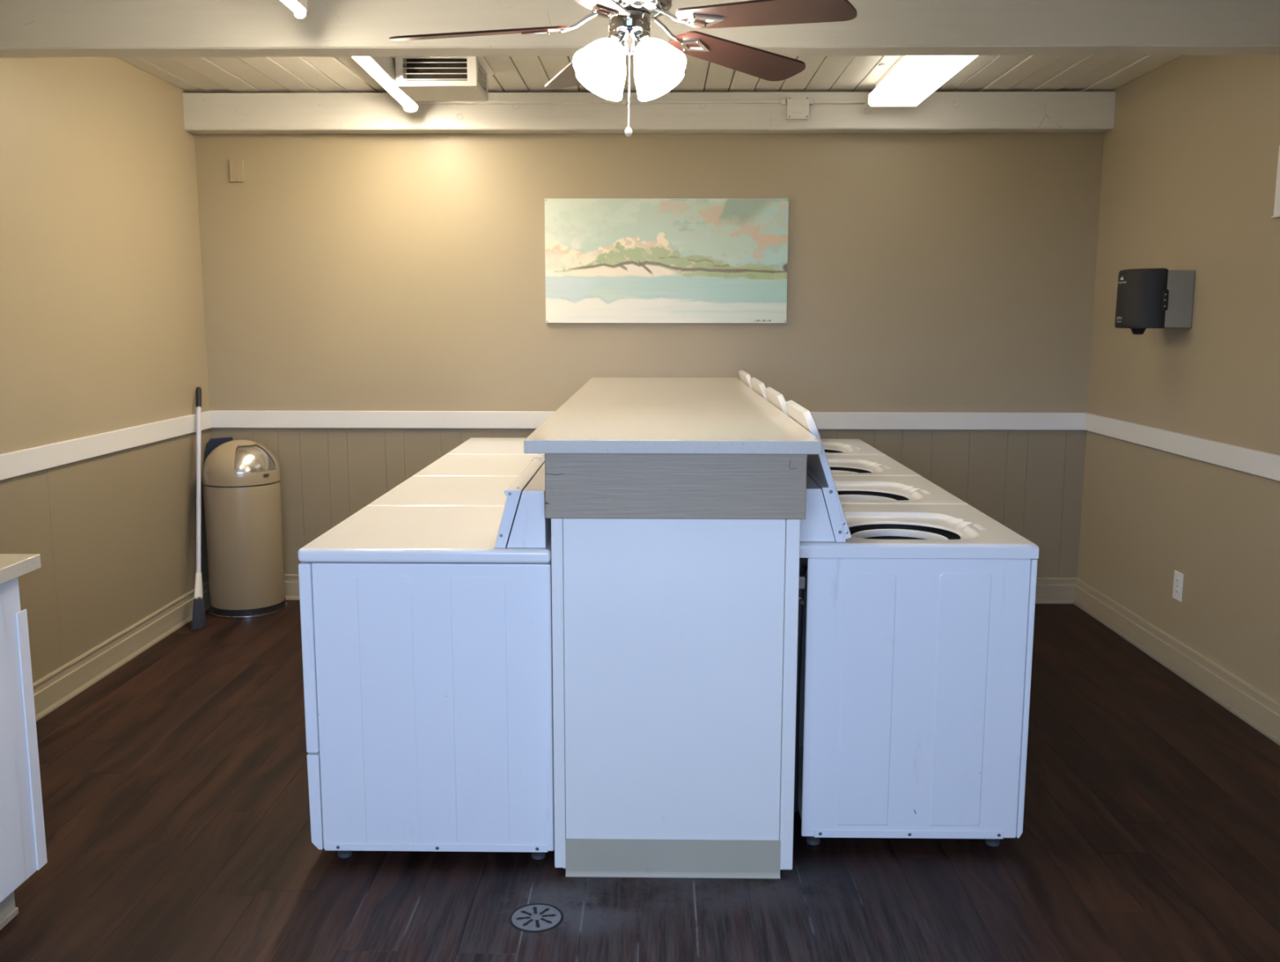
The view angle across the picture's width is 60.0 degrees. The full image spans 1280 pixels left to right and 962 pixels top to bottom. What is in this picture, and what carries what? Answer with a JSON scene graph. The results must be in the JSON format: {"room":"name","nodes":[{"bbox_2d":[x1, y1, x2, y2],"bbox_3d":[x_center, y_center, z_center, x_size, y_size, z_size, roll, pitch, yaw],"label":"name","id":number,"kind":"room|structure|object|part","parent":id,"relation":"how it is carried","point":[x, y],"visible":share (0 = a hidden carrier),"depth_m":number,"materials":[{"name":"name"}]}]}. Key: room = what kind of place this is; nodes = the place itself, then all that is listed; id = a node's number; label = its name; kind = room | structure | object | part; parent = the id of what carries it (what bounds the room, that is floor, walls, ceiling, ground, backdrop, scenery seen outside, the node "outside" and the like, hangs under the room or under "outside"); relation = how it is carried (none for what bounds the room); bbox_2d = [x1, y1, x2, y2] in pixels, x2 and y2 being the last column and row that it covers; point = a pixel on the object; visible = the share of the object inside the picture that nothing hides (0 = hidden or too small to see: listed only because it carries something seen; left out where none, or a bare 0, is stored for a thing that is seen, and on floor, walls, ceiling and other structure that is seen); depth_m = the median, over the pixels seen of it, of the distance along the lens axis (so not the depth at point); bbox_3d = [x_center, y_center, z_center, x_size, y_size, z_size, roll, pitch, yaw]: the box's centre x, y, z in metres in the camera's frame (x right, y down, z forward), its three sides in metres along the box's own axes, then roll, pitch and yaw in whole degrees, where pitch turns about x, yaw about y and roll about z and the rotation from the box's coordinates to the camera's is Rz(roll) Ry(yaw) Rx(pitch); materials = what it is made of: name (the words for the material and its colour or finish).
{"room":"laundry","nodes":[
{"label":"laundry","id":0,"kind":"room"},
{"bbox_2d":[0,57,211,683],"bbox_3d":[-2.423,-0.257,2.764,0.122,2.775,6.633,0,8,1],"label":"wall","id":1,"kind":"structure","parent":0,"point":[102,318],"depth_m":4.77,"materials":[{"name":"paint"}]},
{"bbox_3d":[-2.350,0.453,3.832,0.003,0.860,1.219,0,8,1],"label":"wall panel","id":2,"kind":"part","parent":1,"relation":"part of","materials":[{"name":"paint"}]},
{"bbox_2d":[0,410,213,480],"bbox_3d":[-2.355,0.131,2.825,0.018,0.092,6.382,0,8,1],"label":"trim","id":3,"kind":"structure","parent":1,"relation":"attached to","point":[22,462],"depth_m":4.72,"materials":[{"name":"paint"}]},
{"bbox_3d":[-2.332,0.275,5.039,0.003,0.860,1.219,0,8,1],"label":"wall panel","id":4,"kind":"part","parent":1,"relation":"part of","materials":[{"name":"paint"}]},
{"bbox_2d":[32,581,209,721],"bbox_3d":[-2.350,1.046,2.960,0.022,0.141,6.382,0,8,1],"label":"baseboard","id":5,"kind":"structure","parent":1,"relation":"attached to","point":[60,686],"depth_m":4.86,"materials":[{"name":"paint"}]},
{"bbox_3d":[-2.320,0.156,5.845,0.003,0.860,0.410,0,8,1],"label":"wall panel","id":6,"kind":"part","parent":1,"relation":"part of","materials":[{"name":"paint"}]},
{"bbox_2d":[0,600,1279,961],"bbox_3d":[-0.016,1.164,2.938,4.939,0.080,6.632,0,8,1],"label":"floor","id":7,"kind":"structure","parent":0,"point":[175,784],"depth_m":3.13,"materials":[{"name":"brown wood"}]},
{"bbox_2d":[0,554,47,930],"bbox_3d":[-1.951,0.824,1.718,0.818,0.943,2.382,0,8,1],"label":"base cabinet","id":8,"kind":"object","parent":7,"relation":"on","point":[23,849],"visible":1,"depth_m":2.80,"materials":[{"name":"laminate"}]},
{"bbox_3d":[-1.581,0.702,2.331,0.004,0.783,0.920,0,8,1],"label":"door","id":9,"kind":"part","parent":8,"relation":"part of","materials":[{"name":"laminate"}]},
{"bbox_2d":[0,554,40,584],"bbox_3d":[-1.951,0.376,1.652,0.818,0.037,2.382,0,8,1],"label":"countertop","id":10,"kind":"structure","parent":8,"relation":"on","point":[12,566],"depth_m":2.74,"materials":[{"name":"beige laminate"}]},
{"bbox_2d":[191,386,206,631],"bbox_3d":[-2.235,0.126,5.635,0.061,1.181,0.457,-2,9,-11],"label":"broom","id":11,"kind":"object","parent":7,"relation":"on","point":[198,621],"visible":1,"depth_m":5.61,"materials":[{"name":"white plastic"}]},
{"bbox_2d":[205,437,233,458],"bbox_3d":[-2.244,0.216,5.989,0.160,0.900,0.021,-8,12,-44],"label":"dustpan","id":12,"kind":"object","parent":7,"relation":"on","point":[213,443],"visible":0.18,"depth_m":5.90,"materials":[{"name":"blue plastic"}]},
{"bbox_2d":[201,440,287,619],"bbox_3d":[-2.083,0.234,5.841,0.397,0.907,0.397,0,8,1],"label":"trash can","id":13,"kind":"object","parent":7,"relation":"on","point":[241,479],"visible":1,"depth_m":5.70,"materials":[{"name":"beige metal"}]},
{"bbox_3d":[-1.920,-0.029,5.696,0.002,0.020,0.034,5,10,32],"label":"maker plate","id":14,"kind":"part","parent":13,"relation":"part of","materials":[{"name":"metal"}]},
{"bbox_2d":[297,458,554,860],"bbox_3d":[-0.597,0.506,3.417,0.719,1.079,0.710,0,8,1],"label":"dryer","id":15,"kind":"object","parent":7,"relation":"on","point":[427,642],"visible":0.92,"depth_m":3.08,"materials":[{"name":"white metal"}]},
{"bbox_3d":[-0.912,0.444,3.414,0.035,0.544,0.703,0,8,1],"label":"panel","id":16,"kind":"part","parent":15,"relation":"part of","materials":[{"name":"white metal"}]},
{"bbox_3d":[-0.912,0.856,3.475,0.034,0.283,0.703,0,8,1],"label":"toe panel","id":17,"kind":"part","parent":15,"relation":"part of","materials":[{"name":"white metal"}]},
{"bbox_3d":[-0.700,0.640,3.085,0.152,0.772,0.002,0,8,1],"label":"pressed panel","id":18,"kind":"part","parent":15,"relation":"part of","materials":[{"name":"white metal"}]},
{"bbox_3d":[-0.583,0.154,3.366,0.693,0.038,0.707,0,8,1],"label":"panel","id":19,"kind":"part","parent":15,"relation":"part of","materials":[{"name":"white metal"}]},
{"bbox_3d":[-0.577,1.039,3.142,0.634,0.023,0.004,0,8,1],"label":"rail","id":20,"kind":"part","parent":15,"relation":"part of","materials":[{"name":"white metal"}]},
{"bbox_3d":[-0.443,0.640,3.082,0.152,0.772,0.002,0,8,1],"label":"pressed panel","id":21,"kind":"part","parent":15,"relation":"part of","materials":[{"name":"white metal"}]},
{"bbox_3d":[-0.353,0.056,3.348,0.072,0.160,0.655,0,8,1],"label":"control panel","id":22,"kind":"part","parent":15,"relation":"part of","materials":[{"name":"white metal"}]},
{"bbox_2d":[366,453,544,506],"bbox_3d":[-0.587,0.403,4.120,0.719,1.079,0.710,0,8,1],"label":"dryer","id":23,"kind":"object","parent":7,"relation":"on","point":[416,491],"visible":0.09,"depth_m":3.98,"materials":[{"name":"white metal"}]},
{"bbox_3d":[-0.573,0.050,4.069,0.693,0.038,0.707,0,8,1],"label":"panel","id":24,"kind":"part","parent":23,"relation":"part of","materials":[{"name":"white metal"}]},
{"bbox_3d":[-0.343,-0.048,4.051,0.072,0.160,0.655,0,8,1],"label":"control panel","id":25,"kind":"part","parent":23,"relation":"part of","materials":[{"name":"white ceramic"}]},
{"bbox_2d":[413,454,537,476],"bbox_3d":[-0.576,0.299,4.823,0.719,1.079,0.710,0,8,1],"label":"dryer","id":26,"kind":"object","parent":7,"relation":"on","point":[448,465],"visible":0.04,"depth_m":4.72,"materials":[{"name":"white metal"}]},
{"bbox_2d":[445,437,537,454],"bbox_3d":[-0.566,0.196,5.525,0.719,1.079,0.710,0,8,1],"label":"dryer","id":27,"kind":"object","parent":7,"relation":"on","point":[473,446],"visible":0.06,"depth_m":5.41,"materials":[{"name":"white metal"}]},
{"bbox_2d":[508,903,563,933],"bbox_3d":[-0.269,1.131,2.874,0.141,0.003,0.141,0,8,1],"label":"floor drain","id":28,"kind":"object","parent":7,"relation":"on","point":[535,917],"visible":1,"depth_m":2.87,"materials":[{"name":"metal"}]},
{"bbox_2d":[544,453,807,879],"bbox_3d":[0.115,0.293,4.495,0.688,1.188,3.040,0,8,1],"label":"cabinet","id":29,"kind":"object","parent":7,"relation":"on","point":[675,577],"visible":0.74,"depth_m":3.00,"materials":[{"name":"white paint"}]},
{"bbox_3d":[-0.222,0.585,3.039,0.030,0.990,0.046,0,8,1],"label":"corner trim","id":30,"kind":"part","parent":29,"relation":"part of","materials":[{"name":"white paint"}]},
{"bbox_2d":[524,377,822,454],"bbox_3d":[0.107,-0.311,4.394,0.773,0.036,3.069,0,8,1],"label":"island countertop","id":31,"kind":"structure","parent":29,"relation":"on","point":[715,415],"depth_m":3.39,"materials":[{"name":"beige stone"}]},
{"bbox_3d":[0.091,1.048,3.077,0.596,0.108,0.010,0,8,1],"label":"kick plate","id":32,"kind":"part","parent":29,"relation":"part of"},
{"bbox_3d":[0.090,0.588,3.031,0.592,0.992,0.032,0,8,1],"label":"panel","id":33,"kind":"part","parent":29,"relation":"part of","materials":[{"name":"white paint"}]},
{"bbox_3d":[0.406,0.588,3.030,0.037,0.990,0.046,0,8,1],"label":"corner trim","id":34,"kind":"part","parent":29,"relation":"part of","materials":[{"name":"white paint"}]},
{"bbox_2d":[738,370,885,455],"bbox_3d":[0.810,0.100,5.500,0.673,1.279,0.683,0,8,1],"label":"washing machine","id":35,"kind":"object","parent":7,"relation":"on","point":[831,446],"visible":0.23,"depth_m":5.46,"materials":[{"name":"white metal"}]},
{"bbox_3d":[0.562,-0.352,5.400,0.137,0.357,0.554,0,8,1],"label":"lid","id":36,"kind":"part","parent":35,"relation":"part of","materials":[{"name":"white ceramic"}]},
{"bbox_2d":[824,449,844,453],"bbox_3d":[0.815,-0.092,5.387,0.376,0.091,0.376,0,8,1],"label":"tub","id":37,"kind":"object","parent":35,"relation":"in","point":[826,451],"depth_m":5.49,"materials":[{"name":"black plastic"}]},
{"bbox_3d":[0.811,-0.153,5.464,0.672,0.040,0.680,0,8,1],"label":"panel","id":38,"kind":"part","parent":35,"relation":"part of","materials":[{"name":"white metal"}]},
{"bbox_2d":[750,377,919,475],"bbox_3d":[0.800,0.200,4.824,0.673,1.279,0.683,0,8,1],"label":"washing machine","id":39,"kind":"object","parent":7,"relation":"on","point":[839,464],"visible":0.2,"depth_m":4.82,"materials":[{"name":"white metal"}]},
{"bbox_3d":[0.552,-0.252,4.724,0.137,0.357,0.554,0,8,1],"label":"lid","id":40,"kind":"part","parent":39,"relation":"part of","materials":[{"name":"white ceramic"}]},
{"bbox_2d":[829,466,871,473],"bbox_3d":[0.805,0.008,4.711,0.376,0.091,0.376,0,8,1],"label":"tub","id":41,"kind":"object","parent":39,"relation":"in","point":[833,469],"depth_m":4.83,"materials":[{"name":"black plastic"}]},
{"bbox_3d":[0.801,-0.053,4.787,0.672,0.040,0.680,0,8,1],"label":"panel","id":42,"kind":"part","parent":39,"relation":"part of","materials":[{"name":"white metal"}]},
{"bbox_2d":[764,386,968,504],"bbox_3d":[0.790,0.299,4.147,0.673,1.279,0.683,0,8,1],"label":"washing machine","id":43,"kind":"object","parent":7,"relation":"on","point":[851,490],"visible":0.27,"depth_m":4.16,"materials":[{"name":"white metal"}]},
{"bbox_3d":[0.542,-0.152,4.048,0.137,0.357,0.554,0,8,1],"label":"lid","id":44,"kind":"part","parent":43,"relation":"part of","materials":[{"name":"white ceramic"}]},
{"bbox_2d":[837,490,908,500],"bbox_3d":[0.795,0.108,4.035,0.376,0.091,0.376,0,8,1],"label":"tub","id":45,"kind":"object","parent":43,"relation":"in","point":[843,495],"depth_m":4.16,"materials":[{"name":"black plastic"}]},
{"bbox_3d":[0.791,0.047,4.111,0.672,0.040,0.680,0,8,1],"label":"panel","id":46,"kind":"part","parent":43,"relation":"part of","materials":[{"name":"white metal"}]},
{"bbox_2d":[785,400,1039,847],"bbox_3d":[0.780,0.399,3.471,0.673,1.279,0.683,0,8,1],"label":"washing machine","id":47,"kind":"object","parent":7,"relation":"on","point":[916,622],"visible":0.92,"depth_m":3.17,"materials":[{"name":"white metal"}]},
{"bbox_3d":[0.532,-0.053,3.372,0.137,0.357,0.554,0,8,1],"label":"lid","id":48,"kind":"part","parent":47,"relation":"part of","materials":[{"name":"white metal"}]},
{"bbox_3d":[0.548,0.049,3.424,0.068,0.154,0.628,0,8,1],"label":"control panel","id":49,"kind":"part","parent":47,"relation":"part of","materials":[{"name":"white metal"}]},
{"bbox_3d":[0.646,0.629,3.167,0.148,0.753,0.002,0,8,1],"label":"pressed panel","id":50,"kind":"part","parent":47,"relation":"part of","materials":[{"name":"white metal"}]},
{"bbox_2d":[864,536,924,539],"bbox_3d":[0.784,0.406,3.388,0.300,0.430,0.300,0,8,1],"label":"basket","id":51,"kind":"object","parent":47,"relation":"on","point":[865,537],"depth_m":3.48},
{"bbox_2d":[848,524,960,539],"bbox_3d":[0.785,0.207,3.359,0.376,0.091,0.376,0,8,1],"label":"tub","id":52,"kind":"object","parent":47,"relation":"in","point":[875,531],"depth_m":3.48,"materials":[{"name":"black plastic"}]},
{"bbox_3d":[0.781,1.027,3.224,0.548,0.025,0.004,0,8,1],"label":"rail","id":53,"kind":"part","parent":47,"relation":"part of","materials":[{"name":"white metal"}]},
{"bbox_3d":[0.781,0.146,3.435,0.672,0.040,0.680,0,8,1],"label":"panel","id":54,"kind":"part","parent":47,"relation":"part of","materials":[{"name":"white metal"}]},
{"bbox_3d":[0.913,0.629,3.164,0.147,0.753,0.002,0,8,1],"label":"pressed panel","id":55,"kind":"part","parent":47,"relation":"part of","materials":[{"name":"white metal"}]},
{"bbox_3d":[1.108,0.580,3.494,0.016,0.830,0.676,0,8,1],"label":"panel","id":56,"kind":"part","parent":47,"relation":"part of","materials":[{"name":"white metal"}]},
{"bbox_2d":[194,90,1103,577],"bbox_3d":[0.033,-0.724,5.950,4.699,2.775,0.120,0,8,1],"label":"wall","id":57,"kind":"structure","parent":0,"point":[927,272],"depth_m":5.85,"materials":[{"name":"paint"}]},
{"bbox_2d":[229,160,244,182],"bbox_3d":[-2.102,-1.617,5.780,0.071,0.111,0.019,0,8,1],"label":"switch plate","id":58,"kind":"object","parent":57,"relation":"attached to","point":[236,166],"visible":1,"depth_m":5.78,"materials":[{"name":"paint"}]},
{"bbox_2d":[418,98,866,105],"bbox_3d":[0.009,-1.907,5.581,2.245,0.029,0.026,0,8,1],"label":"conduit","id":59,"kind":"object","parent":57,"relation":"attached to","point":[624,101],"visible":0.94,"depth_m":5.57,"materials":[{"name":"metal"}]},
{"bbox_2d":[212,410,1084,430],"bbox_3d":[0.032,-0.325,5.939,4.663,0.092,0.018,0,8,1],"label":"trim","id":60,"kind":"structure","parent":57,"relation":"attached to","point":[220,419],"depth_m":5.94,"materials":[{"name":"paint"}]},
{"bbox_2d":[182,91,1115,133],"bbox_3d":[0.033,-1.876,5.658,4.699,0.182,0.123,0,8,1],"label":"ceiling beam","id":61,"kind":"structure","parent":57,"relation":"attached to","point":[957,112],"depth_m":5.61,"materials":[{"name":"paint"}]},
{"bbox_2d":[544,197,788,323],"bbox_3d":[0.137,-1.153,5.808,1.266,0.645,0.033,0,8,1],"label":"wall art","id":62,"kind":"object","parent":57,"relation":"attached to","point":[667,260],"visible":1,"depth_m":5.79,"materials":[{"name":"multicoloured fabric"}]},
{"bbox_2d":[284,574,1076,604],"bbox_3d":[0.031,0.590,6.072,4.699,0.141,0.022,0,8,1],"label":"baseboard","id":63,"kind":"structure","parent":57,"relation":"attached to","point":[1048,590],"depth_m":6.04,"materials":[{"name":"paint"}]},
{"bbox_2d":[786,95,809,119],"bbox_3d":[0.792,-1.872,5.564,0.111,0.113,0.046,0,8,1],"label":"junction box","id":64,"kind":"object","parent":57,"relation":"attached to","point":[797,106],"visible":1,"depth_m":5.54,"materials":[{"name":"paint"}]},
{"bbox_2d":[117,54,1180,93],"bbox_3d":[-0.013,-1.573,2.539,4.939,0.100,6.622,0,8,1],"label":"ceiling","id":65,"kind":"structure","parent":0,"point":[1034,73],"depth_m":5.25,"materials":[{"name":"paint"}]},
{"bbox_2d":[280,0,307,19],"bbox_3d":[-1.157,-1.549,3.173,0.045,0.133,1.195,0,8,1],"label":"strip light","id":66,"kind":"object","parent":65,"relation":"attached to","point":[300,7],"visible":1,"depth_m":3.71,"materials":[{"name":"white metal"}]},
{"bbox_2d":[351,57,418,112],"bbox_3d":[-1.122,-1.799,4.874,0.075,0.133,1.218,0,8,-1],"label":"strip light","id":67,"kind":"object","parent":65,"relation":"attached to","point":[382,69],"visible":0.51,"depth_m":4.82,"materials":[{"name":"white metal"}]},
{"bbox_2d":[395,56,495,101],"bbox_3d":[-0.879,-1.827,5.043,0.386,0.128,0.405,0,8,1],"label":"ceiling vent","id":68,"kind":"object","parent":65,"relation":"in","point":[428,78],"visible":0.96,"depth_m":4.91,"materials":[{"name":"white metal"}]},
{"bbox_2d":[389,0,857,136],"bbox_3d":[-0.071,-1.281,3.071,1.235,0.633,1.271,0,8,1],"label":"ceiling fan","id":69,"kind":"object","parent":65,"relation":"hanging from","point":[660,65],"visible":1,"depth_m":3.04,"materials":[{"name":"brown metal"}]},
{"bbox_3d":[-0.441,-1.236,3.061,0.495,0.062,0.155,0,8,1],"label":"blade","id":70,"kind":"part","parent":69,"relation":"part of","materials":[{"name":"brown wood"}]},
{"bbox_3d":[-0.180,-1.296,3.466,0.148,0.062,0.495,-3,9,-18],"label":"blade","id":71,"kind":"part","parent":69,"relation":"part of","materials":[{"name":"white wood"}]},
{"bbox_3d":[-0.112,-1.136,3.017,0.143,0.146,0.144,0,8,1],"label":"lamp shade","id":72,"kind":"part","parent":69,"relation":"part of","materials":[{"name":"white glass"}]},
{"bbox_3d":[-0.112,-1.160,3.182,0.144,0.146,0.144,0,8,1],"label":"lamp shade","id":73,"kind":"part","parent":69,"relation":"part of","materials":[{"name":"white glass"}]},
{"bbox_3d":[-0.132,-1.181,2.690,0.148,0.062,0.495,3,9,18],"label":"blade","id":74,"kind":"part","parent":69,"relation":"part of","materials":[{"name":"brown wood"}]},
{"bbox_3d":[-0.030,-1.090,3.095,0.007,0.201,0.003,-5,10,-32],"label":"pull chain","id":75,"kind":"part","parent":69,"relation":"part of","materials":[{"name":"white plastic"}]},
{"bbox_3d":[0.054,-1.160,3.182,0.143,0.146,0.144,0,8,1],"label":"lamp shade","id":76,"kind":"part","parent":69,"relation":"part of","materials":[{"name":"white glass"}]},
{"bbox_3d":[0.054,-1.136,3.017,0.144,0.146,0.144,0,8,1],"label":"lamp shade","id":77,"kind":"part","parent":69,"relation":"part of","materials":[{"name":"white glass"}]},
{"bbox_3d":[0.299,-1.276,3.334,0.495,0.062,0.148,-7,11,-40],"label":"blade","id":78,"kind":"part","parent":69,"relation":"part of","materials":[{"name":"brown wood"}]},
{"bbox_3d":[0.320,-1.207,2.867,0.495,0.062,0.148,6,10,35],"label":"blade","id":79,"kind":"part","parent":69,"relation":"part of","materials":[{"name":"brown wood"}]},
{"bbox_2d":[867,55,977,106],"bbox_3d":[1.222,-1.806,4.846,0.284,0.106,1.238,0,8,1],"label":"light","id":80,"kind":"object","parent":65,"relation":"attached to","point":[911,79],"visible":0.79,"depth_m":4.88,"materials":[{"name":"white plastic"}]},
{"bbox_3d":[1.248,-1.874,5.458,0.250,0.062,0.008,0,8,1],"label":"plate","id":81,"kind":"part","parent":80,"relation":"part of","materials":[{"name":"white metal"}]},
{"bbox_2d":[1077,54,1279,702],"bbox_3d":[2.396,-0.250,2.759,0.120,2.775,6.502,0,8,1],"label":"wall","id":82,"kind":"structure","parent":0,"point":[1190,153],"depth_m":4.71,"materials":[{"name":"paint"}]},
{"bbox_2d":[0,0,1279,57],"bbox_3d":[0.008,-1.632,3.957,4.699,0.196,0.132,0,8,1],"label":"ceiling beam","id":83,"kind":"structure","parent":82,"relation":"attached to","point":[29,28],"depth_m":3.90,"materials":[{"name":"paint"}]},
{"bbox_2d":[1114,268,1195,334],"bbox_3d":[2.236,-0.786,4.873,0.263,0.282,0.273,0,8,1],"label":"dispenser","id":84,"kind":"object","parent":82,"relation":"attached to","point":[1147,298],"visible":1,"depth_m":4.76,"materials":[{"name":"grey plastic"}]},
{"bbox_2d":[1073,577,1279,746],"bbox_3d":[2.322,1.061,2.893,0.022,0.141,6.382,0,8,1],"label":"baseboard","id":85,"kind":"structure","parent":82,"relation":"attached to","point":[1252,706],"depth_m":4.75,"materials":[{"name":"paint"}]},
{"bbox_2d":[1172,570,1183,602],"bbox_3d":[2.359,0.461,4.868,0.009,0.124,0.081,0,8,1],"label":"wall outlet","id":86,"kind":"object","parent":82,"relation":"attached to","point":[1178,577],"visible":1,"depth_m":4.86,"materials":[{"name":"white plastic"}]},
{"bbox_2d":[1174,587,1178,595],"bbox_3d":[2.357,0.485,4.871,0.002,0.034,0.034,0,8,1],"label":"receptacle","id":87,"kind":"object","parent":86,"relation":"attached to","point":[1176,589],"depth_m":4.87,"materials":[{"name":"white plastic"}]},
{"bbox_2d":[1175,577,1179,585],"bbox_3d":[2.357,0.438,4.864,0.002,0.034,0.034,0,8,1],"label":"receptacle","id":88,"kind":"object","parent":86,"relation":"attached to","point":[1177,579],"depth_m":4.86,"materials":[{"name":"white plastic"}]},
{"bbox_2d":[1084,413,1279,481],"bbox_3d":[2.325,0.147,2.758,0.018,0.092,6.382,0,8,1],"label":"trim","id":89,"kind":"structure","parent":82,"relation":"attached to","point":[1260,464],"depth_m":4.73,"materials":[{"name":"paint"}]},
{"bbox_2d":[1271,145,1279,217],"bbox_3d":[2.346,-1.082,3.938,0.018,0.260,0.316,0,8,1],"label":"wall sign","id":90,"kind":"object","parent":82,"relation":"attached to","point":[1277,202],"visible":1,"depth_m":4.08,"materials":[{"name":"white plastic"}]}
]}

